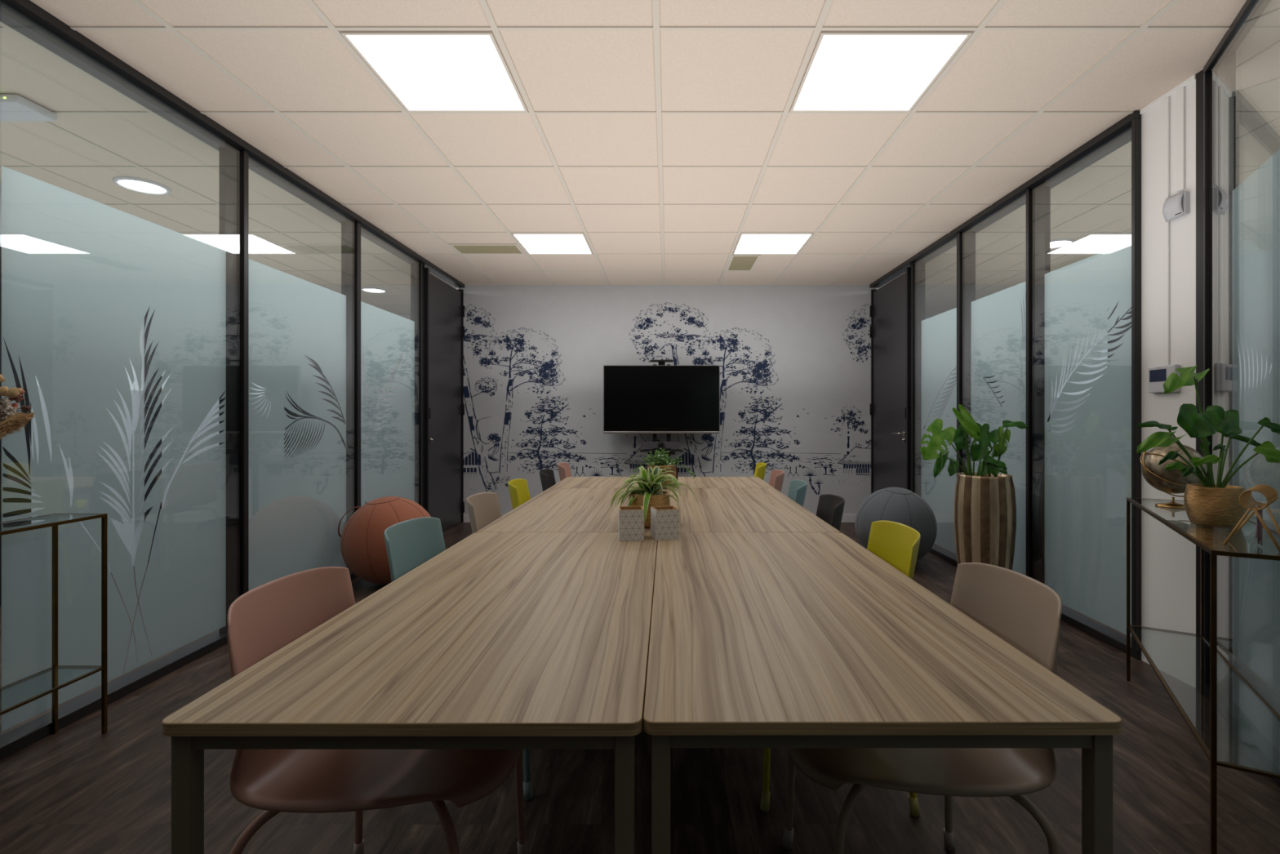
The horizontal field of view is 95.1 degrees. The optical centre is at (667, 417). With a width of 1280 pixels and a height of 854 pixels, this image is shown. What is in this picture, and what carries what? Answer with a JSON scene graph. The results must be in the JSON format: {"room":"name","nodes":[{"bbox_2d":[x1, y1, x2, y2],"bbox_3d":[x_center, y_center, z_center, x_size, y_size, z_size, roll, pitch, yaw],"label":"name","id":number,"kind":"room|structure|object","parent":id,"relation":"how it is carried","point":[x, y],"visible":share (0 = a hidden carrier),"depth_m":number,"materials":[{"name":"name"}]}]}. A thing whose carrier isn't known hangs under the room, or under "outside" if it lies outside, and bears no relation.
{"room":"conference room","nodes":[
{"label":"conference room","id":0,"kind":"room"},
{"bbox_2d":[0,182,377,572],"bbox_3d":[-4.125,-0.150,3.600,0.050,2.590,9.400,0,0,0],"label":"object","id":1,"kind":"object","parent":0,"point":[131,540],"depth_m":4.47,"materials":[{"name":"grey plastic"}]},
{"bbox_2d":[0,243,31,605],"bbox_3d":[-4.075,0.045,3.535,0.050,2.200,0.370,0,0,0],"label":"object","id":2,"kind":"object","parent":1,"relation":"attached to","point":[28,433],"depth_m":3.62,"materials":[{"name":"black"}]},
{"bbox_2d":[144,306,161,563],"bbox_3d":[-4.075,-0.150,4.630,0.050,2.590,0.100,0,0,0],"label":"decal","id":3,"kind":"object","parent":1,"relation":"attached to","point":[147,365],"depth_m":4.58,"materials":[{"name":"black"}]},
{"bbox_2d":[284,355,341,460],"bbox_3d":[-4.075,0.045,6.825,0.050,2.200,1.150,0,0,0],"label":"decal","id":4,"kind":"object","parent":1,"relation":"attached to","point":[318,369],"depth_m":6.62,"materials":[{"name":"black"}]},
{"bbox_2d":[377,314,410,430],"bbox_3d":[-3.150,-0.150,8.275,1.900,2.590,0.050,0,0,0],"label":"wall","id":5,"kind":"structure","parent":0,"point":[406,316],"depth_m":8.25,"materials":[{"name":"white plastic"}]},
{"bbox_2d":[424,267,464,531],"bbox_3d":[-2.256,-0.120,5.894,0.108,2.530,0.948,0,0,0],"label":"door","id":6,"kind":"structure","parent":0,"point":[444,308],"depth_m":5.81,"materials":[{"name":"grey laminate"}]},
{"bbox_2d":[0,0,1279,315],"bbox_3d":[0.000,-1.467,3.600,10.400,0.056,9.600,0,0,0],"label":"ceiling","id":7,"kind":"structure","parent":0,"point":[661,133],"depth_m":2.95,"materials":[{"name":"tile"}]},
{"bbox_2d":[0,94,57,121],"bbox_3d":[-3.072,-1.421,2.689,0.355,0.042,0.182,0,0,0],"label":"emergency light","id":8,"kind":"object","parent":7,"relation":"attached to","point":[13,108],"visible":1,"depth_m":2.69,"materials":[{"name":"white plastic"}]},
{"bbox_2d":[112,176,170,195],"bbox_3d":[-3.270,-1.437,3.640,0.270,0.016,0.270,0,0,0],"label":"recessed light","id":9,"kind":"object","parent":7,"relation":"in","point":[141,185],"visible":1,"depth_m":3.62,"materials":[{"name":"white plastic"}]},
{"bbox_2d":[117,179,165,192],"bbox_3d":[-3.270,-1.436,3.640,0.226,0.006,0.226,0,0,0],"label":"diffuser","id":10,"kind":"object","parent":9,"relation":"attached to","point":[140,185],"depth_m":3.63,"materials":[{"name":"white plastic"}]},
{"bbox_2d":[0,0,424,269],"bbox_3d":[-2.282,-1.389,2.235,0.056,0.037,6.370,0,0,0],"label":"trim","id":11,"kind":"structure","parent":7,"relation":"attached to","point":[9,16],"depth_m":2.54,"materials":[{"name":"grey metal"}]},
{"bbox_2d":[360,287,386,293],"bbox_3d":[-3.330,-1.437,6.630,0.270,0.016,0.270,0,0,0],"label":"recessed light","id":12,"kind":"object","parent":7,"relation":"in","point":[372,290],"visible":0.99,"depth_m":6.61,"materials":[{"name":"white plastic"}]},
{"bbox_2d":[363,288,384,292],"bbox_3d":[-3.330,-1.436,6.630,0.226,0.006,0.226,0,0,0],"label":"diffuser","id":13,"kind":"object","parent":12,"relation":"attached to","point":[364,290],"depth_m":6.63,"materials":[{"name":"white plastic"}]},
{"bbox_2d":[340,31,528,111],"bbox_3d":[-0.941,-1.440,2.470,0.566,0.008,0.566,0,0,0],"label":"ceiling light panel","id":14,"kind":"object","parent":7,"relation":"attached to","point":[425,71],"visible":1,"depth_m":2.41,"materials":[{"name":"white plastic"}]},
{"bbox_2d":[448,244,525,254],"bbox_3d":[-1.542,-1.440,5.015,0.575,0.009,0.290,0,0,0],"label":"ceiling vent","id":15,"kind":"object","parent":7,"relation":"in","point":[462,249],"visible":1,"depth_m":5.01,"materials":[{"name":"beige metal"}]},
{"bbox_2d":[453,245,521,253],"bbox_3d":[-1.542,-1.441,5.015,0.531,0.006,0.246,0,0,0],"label":"grille","id":16,"kind":"object","parent":15,"relation":"attached to","point":[460,249],"depth_m":5.02,"materials":[{"name":"beige metal"}]},
{"bbox_2d":[511,233,592,253],"bbox_3d":[-0.941,-1.440,4.870,0.566,0.008,0.566,0,0,0],"label":"ceiling light panel","id":17,"kind":"object","parent":7,"relation":"attached to","point":[533,243],"visible":1,"depth_m":4.85,"materials":[{"name":"white plastic"}]},
{"bbox_2d":[725,254,760,271],"bbox_3d":[0.700,-1.440,5.475,0.260,0.009,0.550,0,0,0],"label":"ceiling vent","id":18,"kind":"object","parent":7,"relation":"in","point":[737,262],"visible":1,"depth_m":5.44,"materials":[{"name":"beige metal"}]},
{"bbox_2d":[733,233,813,253],"bbox_3d":[0.859,-1.440,4.870,0.566,0.008,0.566,0,0,0],"label":"ceiling light panel","id":19,"kind":"object","parent":7,"relation":"attached to","point":[747,243],"visible":1,"depth_m":4.85,"materials":[{"name":"white plastic"}]},
{"bbox_2d":[790,31,973,111],"bbox_3d":[0.859,-1.440,2.470,0.566,0.008,0.566,0,0,0],"label":"ceiling light panel","id":20,"kind":"object","parent":7,"relation":"attached to","point":[846,71],"visible":1,"depth_m":2.41,"materials":[{"name":"white plastic"}]},
{"bbox_2d":[1050,238,1074,248],"bbox_3d":[3.220,-1.437,4.860,0.270,0.016,0.270,0,0,0],"label":"recessed light","id":21,"kind":"object","parent":7,"relation":"in","point":[1060,242],"visible":0.61,"depth_m":4.81,"materials":[{"name":"white plastic"}]},
{"bbox_2d":[1050,240,1071,247],"bbox_3d":[3.220,-1.436,4.860,0.226,0.006,0.226,0,0,0],"label":"diffuser","id":22,"kind":"object","parent":21,"relation":"attached to","point":[1053,243],"depth_m":4.84,"materials":[{"name":"white plastic"}]},
{"bbox_2d":[0,501,1279,853],"bbox_3d":[0.000,1.175,3.600,10.400,0.060,9.600,0,0,0],"label":"floor","id":23,"kind":"structure","parent":0,"point":[77,788],"depth_m":1.75,"materials":[{"name":"wood"}]},
{"bbox_2d":[0,513,107,733],"bbox_3d":[-2.130,0.748,1.540,0.190,0.795,1.165,0,0,0],"label":"console","id":24,"kind":"object","parent":23,"relation":"on","point":[53,520],"visible":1,"depth_m":2.11,"materials":[{"name":"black metal"}]},
{"bbox_2d":[0,571,356,759],"bbox_3d":[-2.271,1.124,2.235,0.089,0.042,6.370,0,0,0],"label":"trim","id":25,"kind":"structure","parent":23,"relation":"on","point":[11,741],"depth_m":2.34,"materials":[{"name":"black metal"}]},
{"bbox_2d":[1,141,248,731],"bbox_3d":[-2.256,-0.150,2.537,0.057,2.530,1.144,0,0,0],"label":"glass partition","id":26,"kind":"structure","parent":25,"relation":"on","point":[82,276],"depth_m":2.39,"materials":[{"name":"clear glass"}]},
{"bbox_2d":[248,216,360,591],"bbox_3d":[-2.256,-0.150,3.679,0.057,2.530,1.139,0,0,0],"label":"window","id":27,"kind":"structure","parent":25,"relation":"on","point":[297,505],"depth_m":3.60,"materials":[{"name":"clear glass"}]},
{"bbox_2d":[360,259,424,508],"bbox_3d":[-2.256,-0.150,4.834,0.057,2.530,1.172,0,0,0],"label":"window","id":28,"kind":"structure","parent":25,"relation":"on","point":[393,464],"depth_m":4.79,"materials":[{"name":"clear glass"}]},
{"bbox_2d":[226,566,528,853],"bbox_3d":[-0.602,0.754,1.275,0.558,0.781,0.499,0,0,0],"label":"plastic chair","id":29,"kind":"object","parent":23,"relation":"on","point":[271,615],"visible":0.56,"depth_m":1.17,"materials":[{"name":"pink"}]},
{"bbox_2d":[337,496,431,584],"bbox_3d":[-1.917,0.845,4.030,0.598,0.595,0.595,0,0,0],"label":"exercise ball","id":30,"kind":"object","parent":23,"relation":"on","point":[363,549],"visible":0.62,"depth_m":3.80,"materials":[{"name":"orange fabric"}]},
{"bbox_2d":[162,532,657,853],"bbox_3d":[-0.392,0.795,1.554,0.707,0.700,1.407,0,0,0],"label":"meeting table","id":31,"kind":"object","parent":23,"relation":"on","point":[496,640],"visible":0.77,"depth_m":1.03,"materials":[{"name":"brown wood"}]},
{"bbox_2d":[617,506,644,541],"bbox_3d":[-0.135,0.390,2.150,0.091,0.111,0.091,0,0,-7],"label":"pot","id":32,"kind":"object","parent":31,"relation":"on","point":[630,518],"visible":1,"depth_m":2.11,"materials":[{"name":"white ceramic"}]},
{"bbox_2d":[384,516,533,800],"bbox_3d":[-0.649,0.754,1.990,0.558,0.781,0.499,0,0,0],"label":"plastic chair","id":33,"kind":"object","parent":23,"relation":"on","point":[410,544],"visible":0.17,"depth_m":2.04,"materials":[{"name":"teal plastic"}]},
{"bbox_2d":[466,492,502,533],"bbox_3d":[-0.634,0.754,2.709,0.558,0.781,0.499,0,0,-2],"label":"plastic chair","id":34,"kind":"object","parent":23,"relation":"on","point":[483,508],"visible":0.11,"depth_m":2.79,"materials":[{"name":"beige plastic"}]},
{"bbox_2d":[507,478,530,509],"bbox_3d":[-0.624,0.754,3.348,0.558,0.781,0.499,0,0,-6],"label":"plastic chair","id":35,"kind":"object","parent":23,"relation":"on","point":[518,489],"visible":0.16,"depth_m":3.43,"materials":[{"name":"yellow plastic"}]},
{"bbox_2d":[539,468,555,491],"bbox_3d":[-0.594,0.754,4.008,0.558,0.781,0.499,0,0,-6],"label":"plastic chair","id":36,"kind":"object","parent":23,"relation":"on","point":[547,477],"visible":0.14,"depth_m":4.04,"materials":[{"name":"grey plastic"}]},
{"bbox_2d":[557,462,571,480],"bbox_3d":[-0.584,0.754,4.599,0.558,0.781,0.499,0,0,-5],"label":"plastic chair","id":37,"kind":"object","parent":23,"relation":"on","point":[564,471],"visible":0.12,"depth_m":4.50,"materials":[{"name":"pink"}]},
{"bbox_2d":[476,488,660,563],"bbox_3d":[-0.391,0.795,2.961,0.708,0.700,1.398,0,0,0],"label":"meeting table","id":38,"kind":"object","parent":23,"relation":"on","point":[553,509],"visible":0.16,"depth_m":2.71,"materials":[{"name":"brown wood"}]},
{"bbox_2d":[628,490,670,528],"bbox_3d":[-0.075,0.378,2.400,0.172,0.135,0.172,0,0,0],"label":"pot","id":39,"kind":"object","parent":38,"relation":"on","point":[663,500],"visible":0.39,"depth_m":2.33,"materials":[{"name":"wood"}]},
{"bbox_2d":[610,466,696,522],"bbox_3d":[-0.056,0.309,2.411,0.342,0.212,0.333,0,0,-18],"label":"spider plant","id":40,"kind":"object","parent":39,"relation":"in","point":[650,483],"visible":0.94,"depth_m":2.38,"materials":[{"name":"green plant"}]},
{"bbox_2d":[549,476,773,488],"bbox_3d":[-0.036,0.795,4.014,1.417,0.700,0.692,0,0,0],"label":"meeting table","id":41,"kind":"object","parent":23,"relation":"on","point":[569,482],"visible":0.38,"depth_m":3.95,"materials":[{"name":"brown wood"}]},
{"bbox_2d":[646,464,675,488],"bbox_3d":[-0.041,0.372,3.700,0.188,0.145,0.188,0,0,0],"label":"pot","id":42,"kind":"object","parent":41,"relation":"on","point":[673,467],"visible":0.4,"depth_m":3.63,"materials":[{"name":"brown wood"}]},
{"bbox_2d":[632,448,695,478],"bbox_3d":[-0.023,0.287,3.695,0.359,0.190,0.232,0,0,-17],"label":"trailing plant","id":43,"kind":"object","parent":42,"relation":"in","point":[657,461],"visible":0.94,"depth_m":3.68,"materials":[{"name":"green plant"}]},
{"bbox_2d":[675,466,677,479],"bbox_3d":[0.011,0.388,3.875,0.110,0.115,0.110,0,0,0],"label":"square pot","id":44,"kind":"object","parent":41,"relation":"on","point":[676,467],"visible":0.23,"depth_m":3.82,"materials":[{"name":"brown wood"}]},
{"bbox_2d":[640,360,683,461],"bbox_3d":[-0.062,0.276,6.121,0.720,1.736,0.402,0,0,0],"label":"stand","id":45,"kind":"object","parent":23,"relation":"on","point":[660,362],"visible":0.25,"depth_m":6.07,"materials":[{"name":"black metal"}]},
{"bbox_2d":[642,441,679,449],"bbox_3d":[-0.066,0.294,6.045,0.394,0.082,0.101,0,0,0],"label":"camera","id":46,"kind":"object","parent":45,"relation":"on","point":[657,445],"visible":0.96,"depth_m":6.02,"materials":[{"name":"grey plastic"}]},
{"bbox_2d":[603,364,719,433],"bbox_3d":[-0.062,-0.183,6.090,1.204,0.706,0.091,0,0,0],"label":"television","id":47,"kind":"object","parent":45,"relation":"attached to","point":[637,398],"visible":1,"depth_m":6.05,"materials":[{"name":"black plastic"}]},
{"bbox_2d":[640,448,683,453],"bbox_3d":[-0.062,0.358,6.060,0.440,0.043,0.200,0,0,0],"label":"shelf","id":48,"kind":"object","parent":45,"relation":"attached to","point":[671,451],"depth_m":5.96,"materials":[{"name":"black plastic"}]},
{"bbox_2d":[662,488,839,532],"bbox_3d":[0.318,0.795,2.961,0.708,0.700,1.398,0,0,0],"label":"meeting table","id":49,"kind":"object","parent":23,"relation":"on","point":[713,509],"visible":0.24,"depth_m":2.76,"materials":[{"name":"brown wood"}]},
{"bbox_2d":[753,462,766,479],"bbox_3d":[0.496,0.754,4.598,0.558,0.781,0.499,0,0,7],"label":"plastic chair","id":50,"kind":"object","parent":23,"relation":"on","point":[760,469],"visible":0.14,"depth_m":4.46,"materials":[{"name":"yellow plastic"}]},
{"bbox_2d":[768,469,784,492],"bbox_3d":[0.506,0.754,3.948,0.558,0.781,0.499,0,0,6],"label":"plastic chair","id":51,"kind":"object","parent":23,"relation":"on","point":[776,477],"visible":0.13,"depth_m":3.84,"materials":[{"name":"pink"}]},
{"bbox_2d":[787,480,807,506],"bbox_3d":[0.501,0.754,3.298,0.558,0.781,0.499,0,0,7],"label":"plastic chair","id":52,"kind":"object","parent":23,"relation":"on","point":[797,488],"visible":0.1,"depth_m":3.33,"materials":[{"name":"teal plastic"}]},
{"bbox_2d":[815,493,844,530],"bbox_3d":[0.516,0.754,2.668,0.558,0.781,0.499,0,0,6],"label":"plastic chair","id":53,"kind":"object","parent":23,"relation":"on","point":[830,508],"visible":0.15,"depth_m":2.75,"materials":[{"name":"grey plastic"}]},
{"bbox_2d":[760,520,920,817],"bbox_3d":[0.526,0.754,1.929,0.558,0.781,0.499,0,0,3],"label":"plastic chair","id":54,"kind":"object","parent":23,"relation":"on","point":[897,544],"visible":0.2,"depth_m":1.95,"materials":[{"name":"yellow plastic"}]},
{"bbox_2d":[643,532,1121,853],"bbox_3d":[0.318,0.795,1.555,0.708,0.700,1.404,0,0,0],"label":"meeting table","id":55,"kind":"object","parent":23,"relation":"on","point":[757,639],"visible":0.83,"depth_m":1.03,"materials":[{"name":"brown wood"}]},
{"bbox_2d":[650,505,679,540],"bbox_3d":[-0.010,0.391,2.165,0.089,0.109,0.089,0,0,-14],"label":"pot","id":56,"kind":"object","parent":55,"relation":"on","point":[664,520],"visible":1,"depth_m":2.12,"materials":[{"name":"white ceramic"}]},
{"bbox_2d":[854,487,937,560],"bbox_3d":[1.775,0.846,4.562,0.595,0.594,0.598,0,0,0],"label":"exercise ball","id":57,"kind":"object","parent":23,"relation":"on","point":[904,506],"visible":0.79,"depth_m":4.37,"materials":[{"name":"grey fabric"}]},
{"bbox_2d":[782,562,1062,853],"bbox_3d":[0.546,0.754,1.320,0.558,0.781,0.499,0,0,1],"label":"plastic chair","id":58,"kind":"object","parent":23,"relation":"on","point":[1018,608],"visible":0.59,"depth_m":1.20,"materials":[{"name":"beige plastic"}]},
{"bbox_2d":[953,471,1016,569],"bbox_3d":[1.962,0.750,3.620,0.338,0.790,0.338,0,0,0],"label":"ribbed planter","id":59,"kind":"object","parent":23,"relation":"on","point":[984,508],"visible":0.71,"depth_m":3.49,"materials":[{"name":"brown wood"}]},
{"bbox_2d":[920,404,1027,477],"bbox_3d":[1.841,0.162,3.589,0.670,0.484,0.234,0,0,0],"label":"monstera plant","id":60,"kind":"object","parent":59,"relation":"on","point":[980,433],"visible":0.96,"depth_m":3.57,"materials":[{"name":"green plant"}]},
{"bbox_2d":[1126,497,1279,853],"bbox_3d":[1.824,0.748,1.977,0.255,0.795,1.165,0,0,30],"label":"console","id":61,"kind":"object","parent":23,"relation":"on","point":[1244,544],"visible":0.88,"depth_m":1.69,"materials":[{"name":"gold metal"}]},
{"bbox_2d":[1139,442,1207,508],"bbox_3d":[1.973,0.222,2.281,0.201,0.256,0.196,0,0,-41],"label":"globe","id":62,"kind":"object","parent":61,"relation":"on","point":[1169,482],"visible":0.59,"depth_m":2.24,"materials":[{"name":"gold metal"}]},
{"bbox_2d":[1183,483,1248,527],"bbox_3d":[1.784,0.287,1.905,0.152,0.126,0.152,0,0,0],"label":"pot","id":63,"kind":"object","parent":61,"relation":"on","point":[1217,507],"visible":0.89,"depth_m":1.86,"materials":[{"name":"metal"}]},
{"bbox_2d":[1136,364,1279,488],"bbox_3d":[1.728,0.036,1.915,0.437,0.414,0.211,0,0,0],"label":"monstera plant","id":64,"kind":"object","parent":63,"relation":"in","point":[1215,419],"visible":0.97,"depth_m":1.89,"materials":[{"name":"green plant"}]},
{"bbox_2d":[1222,484,1279,551],"bbox_3d":[1.618,0.271,1.610,0.194,0.160,0.116,0,0,-40],"label":"sculpture","id":65,"kind":"object","parent":61,"relation":"on","point":[1272,496],"depth_m":1.58,"materials":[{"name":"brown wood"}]},
{"bbox_2d":[458,284,875,514],"bbox_3d":[-0.004,-0.150,6.404,4.551,2.590,0.072,0,0,0],"label":"wall","id":66,"kind":"structure","parent":0,"point":[794,361],"depth_m":6.37,"materials":[{"name":"white paper"}]},
{"bbox_2d":[0,0,464,288],"bbox_3d":[-2.263,-1.426,2.710,0.105,0.038,7.320,0,0,0],"label":"trim","id":67,"kind":"structure","parent":66,"relation":"attached to","point":[28,8],"depth_m":2.69,"materials":[{"name":"black metal"}]},
{"bbox_2d":[463,514,856,522],"bbox_3d":[0.001,1.103,6.363,4.441,0.085,0.014,0,0,0],"label":"baseboard","id":68,"kind":"structure","parent":66,"relation":"attached to","point":[846,517],"depth_m":6.36,"materials":[{"name":"grey"}]},
{"bbox_2d":[870,266,910,493],"bbox_3d":[2.233,-0.120,5.884,0.137,2.530,0.968,0,0,0],"label":"door","id":69,"kind":"structure","parent":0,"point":[890,308],"depth_m":5.80,"materials":[{"name":"grey laminate"}]},
{"bbox_2d":[924,314,956,426],"bbox_3d":[3.150,-0.150,8.275,1.900,2.590,0.050,0,0,0],"label":"decal","id":70,"kind":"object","parent":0,"point":[926,316],"depth_m":8.25,"materials":[{"name":"grey plastic"}]},
{"bbox_2d":[978,295,1271,432],"bbox_3d":[4.125,-0.150,3.600,0.050,2.590,9.400,0,0,0],"label":"decal","id":71,"kind":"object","parent":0,"point":[1024,327],"depth_m":5.79,"materials":[{"name":"grey plastic"}]},
{"bbox_2d":[1139,74,1195,688],"bbox_3d":[2.261,-0.150,2.607,0.081,2.590,0.289,0,0,0],"label":"wall","id":72,"kind":"structure","parent":0,"point":[1168,559],"depth_m":2.60,"materials":[{"name":"white paint"}]},
{"bbox_2d":[910,257,956,553],"bbox_3d":[2.248,-0.150,4.945,0.057,2.530,0.910,0,0,0],"label":"window","id":73,"kind":"structure","parent":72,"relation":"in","point":[933,340],"depth_m":4.96,"materials":[{"name":"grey glass"}]},
{"bbox_2d":[956,227,1026,575],"bbox_3d":[2.248,-0.150,4.056,0.057,2.530,0.868,0,0,0],"label":"window","id":74,"kind":"structure","parent":72,"relation":"in","point":[989,327],"depth_m":3.99,"materials":[{"name":"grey glass"}]},
{"bbox_2d":[982,373,1004,406],"bbox_3d":[4.075,0.045,7.300,0.050,2.200,0.400,0,0,0],"label":"decal","id":75,"kind":"object","parent":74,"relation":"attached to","point":[997,374],"depth_m":7.22,"materials":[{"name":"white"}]},
{"bbox_2d":[869,110,1141,288],"bbox_3d":[2.253,-1.426,4.561,0.105,0.038,3.618,0,0,0],"label":"trim","id":76,"kind":"structure","parent":72,"relation":"attached to","point":[1125,123],"depth_m":3.62,"materials":[{"name":"black metal"}]},
{"bbox_2d":[910,126,1131,268],"bbox_3d":[2.273,-1.389,4.088,0.056,0.037,2.625,0,0,0],"label":"trim","id":77,"kind":"structure","parent":72,"relation":"attached to","point":[1123,138],"depth_m":3.40,"materials":[{"name":"grey metal"}]},
{"bbox_2d":[928,544,1141,659],"bbox_3d":[2.261,1.124,4.076,0.089,0.042,2.648,0,0,0],"label":"trim","id":78,"kind":"structure","parent":72,"relation":"attached to","point":[1118,641],"depth_m":3.10,"materials":[{"name":"black metal"}]},
{"bbox_2d":[1026,182,1131,636],"bbox_3d":[2.248,-0.150,3.199,0.057,2.530,0.847,0,0,0],"label":"glass panel","id":79,"kind":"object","parent":72,"relation":"in","point":[1078,479],"depth_m":3.19,"materials":[{"name":"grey glass"}]},
{"bbox_2d":[1107,302,1131,366],"bbox_3d":[4.075,0.045,4.840,0.050,2.200,1.080,0,0,0],"label":"decal","id":80,"kind":"object","parent":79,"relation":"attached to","point":[1130,312],"depth_m":5.25,"materials":[{"name":"black"}]},
{"bbox_2d":[1131,118,1141,651],"bbox_3d":[2.251,-0.152,2.764,0.100,2.510,0.023,0,0,0],"label":"trim","id":81,"kind":"structure","parent":72,"relation":"attached to","point":[1136,122],"depth_m":2.75,"materials":[{"name":"black metal"}]},
{"bbox_2d":[1148,364,1180,392],"bbox_3d":[2.217,-0.170,2.612,0.026,0.120,0.144,0,0,0],"label":"wall thermostat","id":82,"kind":"object","parent":72,"relation":"attached to","point":[1157,375],"visible":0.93,"depth_m":2.62,"materials":[{"name":"white plastic"}]},
{"bbox_2d":[1161,97,1169,365],"bbox_3d":[2.226,-0.827,2.612,0.008,1.191,0.034,0,0,0],"label":"cable trunking","id":83,"kind":"object","parent":72,"relation":"attached to","point":[1165,103],"visible":0.95,"depth_m":2.61,"materials":[{"name":"white plastic"}]},
{"bbox_2d":[1162,191,1189,222],"bbox_3d":[2.213,-0.917,2.546,0.033,0.105,0.098,0,0,0],"label":"sensor box","id":84,"kind":"object","parent":72,"relation":"attached to","point":[1176,206],"visible":1,"depth_m":2.53,"materials":[{"name":"white plastic"}]},
{"bbox_2d":[1177,87,1185,191],"bbox_3d":[2.226,-1.202,2.535,0.008,0.439,0.034,0,0,0],"label":"cable trunking","id":85,"kind":"object","parent":72,"relation":"attached to","point":[1181,92],"visible":1,"depth_m":2.53,"materials":[{"name":"white plastic"}]},
{"bbox_2d":[1195,69,1213,691],"bbox_3d":[2.258,-0.150,2.438,0.064,2.590,0.051,0,0,0],"label":"trim","id":86,"kind":"structure","parent":72,"relation":"attached to","point":[1199,76],"depth_m":2.44,"materials":[{"name":"black metal"}]},
{"bbox_2d":[1203,0,1271,73],"bbox_3d":[1.348,-1.431,0.724,0.062,0.028,3.800,0,0,28],"label":"trim","id":87,"kind":"structure","parent":72,"relation":"attached to","point":[1251,11],"depth_m":2.14,"materials":[{"name":"black metal"}]},
{"bbox_2d":[1203,683,1279,787],"bbox_3d":[1.348,1.120,0.724,0.062,0.050,3.800,0,0,28],"label":"trim","id":88,"kind":"structure","parent":72,"relation":"attached to","point":[1268,757],"depth_m":2.03,"materials":[{"name":"black metal"}]},
{"bbox_2d":[1203,50,1279,752],"bbox_3d":[1.891,-0.150,1.738,0.057,2.530,1.500,0,0,28],"label":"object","id":89,"kind":"structure","parent":72,"relation":"in","point":[1246,216],"depth_m":2.11,"materials":[{"name":"clear glass"}]},
{"bbox_3d":[-2.125,0.227,1.620,0.120,0.245,0.120,0,0,0],"label":"vase","id":90,"kind":"object","parent":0,"visible":0},
{"bbox_2d":[0,374,34,439],"bbox_3d":[-2.078,0.027,1.673,0.184,0.309,0.353,0,0,38],"label":"flower bouquet","id":91,"kind":"object","parent":90,"relation":"in","point":[10,422],"visible":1,"depth_m":1.74,"materials":[{"name":"brown plant"}]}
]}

